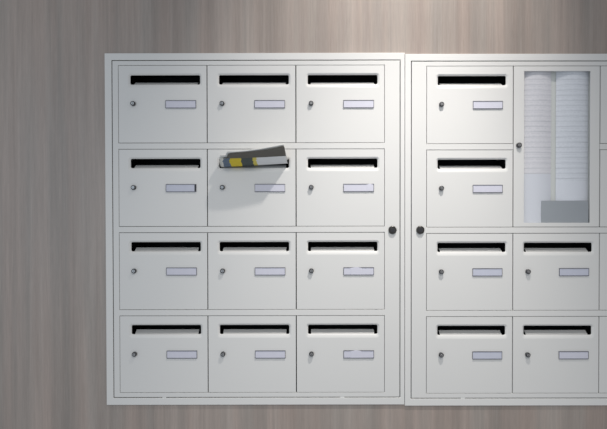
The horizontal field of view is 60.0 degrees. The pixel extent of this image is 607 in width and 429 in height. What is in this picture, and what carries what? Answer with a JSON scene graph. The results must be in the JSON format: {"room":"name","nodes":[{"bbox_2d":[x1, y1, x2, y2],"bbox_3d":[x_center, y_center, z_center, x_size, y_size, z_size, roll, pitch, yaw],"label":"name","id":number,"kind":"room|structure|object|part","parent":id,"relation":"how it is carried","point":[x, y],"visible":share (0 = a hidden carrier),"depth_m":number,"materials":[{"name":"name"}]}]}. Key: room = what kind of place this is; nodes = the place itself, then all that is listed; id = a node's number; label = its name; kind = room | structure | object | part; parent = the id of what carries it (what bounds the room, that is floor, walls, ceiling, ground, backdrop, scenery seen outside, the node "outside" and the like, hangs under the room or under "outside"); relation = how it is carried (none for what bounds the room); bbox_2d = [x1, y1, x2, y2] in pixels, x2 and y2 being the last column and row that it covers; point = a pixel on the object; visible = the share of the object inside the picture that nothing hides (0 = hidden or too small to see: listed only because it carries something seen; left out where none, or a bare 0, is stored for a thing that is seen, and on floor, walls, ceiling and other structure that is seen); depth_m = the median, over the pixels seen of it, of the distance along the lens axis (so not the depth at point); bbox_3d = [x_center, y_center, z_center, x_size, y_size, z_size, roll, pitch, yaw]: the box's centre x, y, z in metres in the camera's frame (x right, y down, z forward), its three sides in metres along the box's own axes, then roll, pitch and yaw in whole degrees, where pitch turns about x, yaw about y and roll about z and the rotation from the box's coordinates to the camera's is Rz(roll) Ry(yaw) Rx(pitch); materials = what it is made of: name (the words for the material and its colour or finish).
{"room":"apartment building lobby","nodes":[
{"label":"apartment building lobby","id":0,"kind":"room"},
{"bbox_2d":[0,0,606,428],"bbox_3d":[0.100,-0.102,1.908,6.600,3.100,0.220,0,1,0],"label":"wall","id":1,"kind":"structure","parent":0,"point":[53,364],"depth_m":1.80,"materials":[{"name":"brown wood"}]},
{"bbox_2d":[105,53,404,404],"bbox_3d":[-0.165,0.050,1.890,1.021,1.201,0.208,0,1,0],"label":"mailbox frame","id":2,"kind":"structure","parent":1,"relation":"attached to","point":[393,145],"depth_m":1.79,"materials":[{"name":"white painted metal"}]},
{"bbox_2d":[118,66,207,142],"bbox_3d":[-0.479,-0.376,1.859,0.299,0.262,0.161,0,1,0],"label":"mailbox","id":3,"kind":"object","parent":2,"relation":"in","point":[158,104],"visible":0.94,"depth_m":1.79,"materials":[{"name":"white painted metal"}]},
{"bbox_3d":[-0.417,-0.375,1.788,0.104,0.026,0.003,0,1,0],"label":"name plate","id":4,"kind":"part","parent":3,"relation":"part of","materials":[{"name":"grey plastic"}]},
{"bbox_2d":[119,149,207,225],"bbox_3d":[-0.479,-0.092,1.862,0.299,0.262,0.161,0,1,0],"label":"mailbox","id":5,"kind":"object","parent":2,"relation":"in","point":[158,187],"visible":0.98,"depth_m":1.79,"materials":[{"name":"white painted metal"}]},
{"bbox_3d":[-0.417,-0.090,1.791,0.104,0.026,0.003,0,1,0],"label":"name plate","id":6,"kind":"part","parent":5,"relation":"part of","materials":[{"name":"grey"}]},
{"bbox_2d":[120,316,208,391],"bbox_3d":[-0.478,0.478,1.869,0.299,0.262,0.161,0,1,0],"label":"mailbox","id":7,"kind":"object","parent":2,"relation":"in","point":[158,353],"visible":0.97,"depth_m":1.80,"materials":[{"name":"white painted metal"}]},
{"bbox_3d":[-0.416,0.479,1.798,0.104,0.026,0.003,0,1,0],"label":"name plate","id":8,"kind":"part","parent":7,"relation":"part of","materials":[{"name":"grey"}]},
{"bbox_2d":[119,232,210,308],"bbox_3d":[-0.479,0.193,1.866,0.299,0.262,0.161,0,1,0],"label":"mailbox","id":9,"kind":"object","parent":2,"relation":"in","point":[159,270],"visible":0.97,"depth_m":1.80,"materials":[{"name":"white painted metal"}]},
{"bbox_2d":[207,65,295,142],"bbox_3d":[-0.177,-0.377,1.859,0.299,0.262,0.161,0,1,0],"label":"mailbox","id":10,"kind":"object","parent":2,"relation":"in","point":[247,103],"visible":0.95,"depth_m":1.79,"materials":[{"name":"white painted metal"}]},
{"bbox_3d":[-0.115,-0.375,1.788,0.104,0.026,0.003,0,1,0],"label":"name plate","id":11,"kind":"part","parent":10,"relation":"part of","materials":[{"name":"grey plastic"}]},
{"bbox_2d":[208,232,295,308],"bbox_3d":[-0.176,0.192,1.866,0.299,0.262,0.161,0,1,0],"label":"mailbox","id":12,"kind":"object","parent":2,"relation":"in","point":[247,270],"visible":0.98,"depth_m":1.80,"materials":[{"name":"white painted metal"}]},
{"bbox_3d":[-0.114,0.194,1.795,0.104,0.026,0.003,0,1,0],"label":"name plate","id":13,"kind":"part","parent":12,"relation":"part of","materials":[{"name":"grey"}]},
{"bbox_2d":[208,315,295,391],"bbox_3d":[-0.176,0.477,1.869,0.299,0.262,0.161,0,1,0],"label":"mailbox","id":14,"kind":"object","parent":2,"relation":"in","point":[248,353],"visible":1,"depth_m":1.80,"materials":[{"name":"white painted metal"}]},
{"bbox_3d":[-0.114,0.479,1.798,0.104,0.026,0.003,0,1,0],"label":"name plate","id":15,"kind":"part","parent":14,"relation":"part of","materials":[{"name":"grey plastic"}]},
{"bbox_2d":[208,149,295,225],"bbox_3d":[-0.177,-0.092,1.862,0.299,0.262,0.161,0,1,0],"label":"mailbox","id":16,"kind":"object","parent":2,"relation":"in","point":[257,195],"visible":0.95,"depth_m":1.79,"materials":[{"name":"white painted metal"}]},
{"bbox_2d":[220,143,287,166],"bbox_3d":[-0.168,-0.197,1.757,0.228,0.071,0.103,0,1,0],"label":"newspaper","id":17,"kind":"object","parent":16,"relation":"in","point":[275,154],"visible":1,"depth_m":1.75,"materials":[{"name":"paper"}]},
{"bbox_3d":[-0.115,-0.091,1.791,0.104,0.026,0.003,0,1,0],"label":"name plate","id":18,"kind":"part","parent":16,"relation":"part of","materials":[{"name":"grey"}]},
{"bbox_2d":[296,65,383,142],"bbox_3d":[0.125,-0.377,1.859,0.299,0.262,0.161,0,1,0],"label":"mailbox","id":19,"kind":"object","parent":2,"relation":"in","point":[335,103],"visible":0.98,"depth_m":1.79,"materials":[{"name":"white painted metal"}]},
{"bbox_3d":[0.188,-0.376,1.788,0.104,0.026,0.003,0,1,0],"label":"name plate","id":20,"kind":"part","parent":19,"relation":"part of","materials":[{"name":"grey plastic"}]},
{"bbox_2d":[296,149,383,225],"bbox_3d":[0.126,-0.093,1.862,0.299,0.262,0.161,0,1,0],"label":"mailbox","id":21,"kind":"object","parent":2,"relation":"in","point":[336,187],"visible":1,"depth_m":1.79,"materials":[{"name":"white painted metal"}]},
{"bbox_3d":[0.188,-0.091,1.791,0.104,0.026,0.003,0,1,0],"label":"name plate","id":22,"kind":"part","parent":21,"relation":"part of","materials":[{"name":"grey"}]},
{"bbox_2d":[297,232,383,308],"bbox_3d":[0.126,0.192,1.866,0.299,0.262,0.161,0,1,0],"label":"mailbox","id":23,"kind":"object","parent":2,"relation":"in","point":[336,270],"visible":0.98,"depth_m":1.80,"materials":[{"name":"white painted metal"}]},
{"bbox_3d":[0.188,0.194,1.795,0.104,0.026,0.003,0,1,0],"label":"name plate","id":24,"kind":"part","parent":23,"relation":"part of","materials":[{"name":"grey plastic"}]},
{"bbox_2d":[297,315,383,391],"bbox_3d":[0.127,0.477,1.869,0.299,0.262,0.161,0,1,0],"label":"mailbox","id":25,"kind":"object","parent":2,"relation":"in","point":[336,353],"visible":0.97,"depth_m":1.80,"materials":[{"name":"white painted metal"}]},
{"bbox_2d":[404,54,606,405],"bbox_3d":[0.849,0.053,1.890,1.005,1.201,0.208,0,1,0],"label":"mailbox frame","id":26,"kind":"structure","parent":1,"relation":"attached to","point":[415,312],"depth_m":1.79,"materials":[{"name":"white painted metal"}]},
{"bbox_3d":[0.848,0.052,1.897,0.972,1.166,0.194,0,1,0],"label":"casing","id":27,"kind":"part","parent":26,"relation":"part of","materials":[{"name":"white metal"}]},
{"bbox_2d":[426,233,511,309],"bbox_3d":[0.567,0.195,1.866,0.292,0.262,0.161,0,1,0],"label":"mailbox","id":28,"kind":"object","parent":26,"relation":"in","point":[465,271],"visible":0.94,"depth_m":1.80,"materials":[{"name":"white painted metal"}]},
{"bbox_3d":[0.628,0.197,1.795,0.101,0.026,0.003,0,1,0],"label":"name plate","id":29,"kind":"part","parent":28,"relation":"part of","materials":[{"name":"grey plastic"}]},
{"bbox_2d":[426,316,511,392],"bbox_3d":[0.568,0.480,1.869,0.292,0.262,0.161,0,1,0],"label":"mailbox","id":30,"kind":"object","parent":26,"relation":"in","point":[465,354],"visible":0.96,"depth_m":1.80,"materials":[{"name":"white painted metal"}]},
{"bbox_3d":[0.628,0.482,1.798,0.101,0.026,0.003,0,1,0],"label":"name plate","id":31,"kind":"part","parent":30,"relation":"part of","materials":[{"name":"grey plastic"}]},
{"bbox_2d":[426,66,512,143],"bbox_3d":[0.566,-0.374,1.859,0.292,0.262,0.161,0,1,0],"label":"mailbox","id":32,"kind":"object","parent":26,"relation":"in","point":[465,104],"visible":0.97,"depth_m":1.79,"materials":[{"name":"white painted metal"}]},
{"bbox_3d":[0.627,-0.372,1.788,0.101,0.026,0.003,0,1,0],"label":"name plate","id":33,"kind":"part","parent":32,"relation":"part of","materials":[{"name":"grey plastic"}]},
{"bbox_2d":[426,150,512,226],"bbox_3d":[0.567,-0.089,1.862,0.292,0.262,0.161,0,1,0],"label":"mailbox","id":34,"kind":"object","parent":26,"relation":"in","point":[465,188],"visible":0.98,"depth_m":1.79,"materials":[{"name":"white painted metal"}]},
{"bbox_3d":[0.627,-0.088,1.791,0.101,0.026,0.003,0,1,0],"label":"name plate","id":35,"kind":"part","parent":34,"relation":"part of","materials":[{"name":"grey"}]},
{"bbox_2d":[512,233,598,309],"bbox_3d":[0.863,0.195,1.865,0.292,0.262,0.161,0,1,0],"label":"mailbox","id":36,"kind":"object","parent":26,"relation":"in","point":[551,271],"visible":0.97,"depth_m":1.80,"materials":[{"name":"white painted metal"}]},
{"bbox_3d":[0.923,0.197,1.794,0.101,0.026,0.003,0,1,0],"label":"name plate","id":37,"kind":"part","parent":36,"relation":"part of","materials":[{"name":"grey plastic"}]},
{"bbox_2d":[512,316,598,392],"bbox_3d":[0.863,0.480,1.869,0.292,0.262,0.161,0,1,0],"label":"mailbox","id":38,"kind":"object","parent":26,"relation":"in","point":[551,354],"visible":0.94,"depth_m":1.80,"materials":[{"name":"white painted metal"}]},
{"bbox_3d":[0.924,0.481,1.798,0.101,0.026,0.003,0,1,0],"label":"name plate","id":39,"kind":"part","parent":38,"relation":"part of","materials":[{"name":"grey plastic"}]},
{"bbox_2d":[512,66,599,226],"bbox_3d":[0.862,-0.231,1.796,0.292,0.546,0.033,0,1,0],"label":"case","id":40,"kind":"object","parent":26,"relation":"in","point":[518,71],"visible":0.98,"depth_m":1.79,"materials":[{"name":"white metal"}]},
{"bbox_2d":[524,71,550,222],"bbox_3d":[0.800,-0.226,1.803,0.102,0.531,0.011,0,1,0],"label":"printed sheet","id":41,"kind":"object","parent":40,"relation":"in","point":[537,84],"visible":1,"depth_m":1.80,"materials":[{"name":"white paper"}]},
{"bbox_2d":[541,201,587,222],"bbox_3d":[0.894,-0.004,1.800,0.161,0.086,0.001,0,1,0],"label":"card","id":42,"kind":"object","parent":40,"relation":"in","point":[551,211],"visible":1,"depth_m":1.80,"materials":[{"name":"grey paper"}]},
{"bbox_2d":[555,71,587,200],"bbox_3d":[0.923,-0.227,1.803,0.111,0.531,0.011,0,1,0],"label":"printed sheet","id":43,"kind":"object","parent":40,"relation":"in","point":[571,86],"visible":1,"depth_m":1.80,"materials":[{"name":"white paper"}]},
{"bbox_2d":[598,316,606,392],"bbox_3d":[1.159,0.479,1.869,0.292,0.262,0.161,0,1,0],"label":"mailbox","id":44,"kind":"object","parent":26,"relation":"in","point":[602,330],"visible":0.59,"depth_m":1.80,"materials":[{"name":"white metal"}]},
{"bbox_2d":[599,150,606,226],"bbox_3d":[1.158,-0.090,1.862,0.292,0.262,0.161,0,1,0],"label":"mailbox","id":45,"kind":"object","parent":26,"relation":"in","point":[602,153],"visible":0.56,"depth_m":1.79,"materials":[{"name":"white metal"}]},
{"bbox_2d":[599,233,606,309],"bbox_3d":[1.159,0.194,1.865,0.292,0.262,0.161,0,1,0],"label":"mailbox","id":46,"kind":"object","parent":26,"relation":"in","point":[602,236],"visible":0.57,"depth_m":1.80,"materials":[{"name":"white metal"}]},
{"bbox_2d":[599,66,606,143],"bbox_3d":[1.157,-0.375,1.858,0.292,0.262,0.161,0,1,0],"label":"mailbox","id":47,"kind":"object","parent":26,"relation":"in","point":[603,69],"visible":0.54,"depth_m":1.79,"materials":[{"name":"white metal"}]}
]}

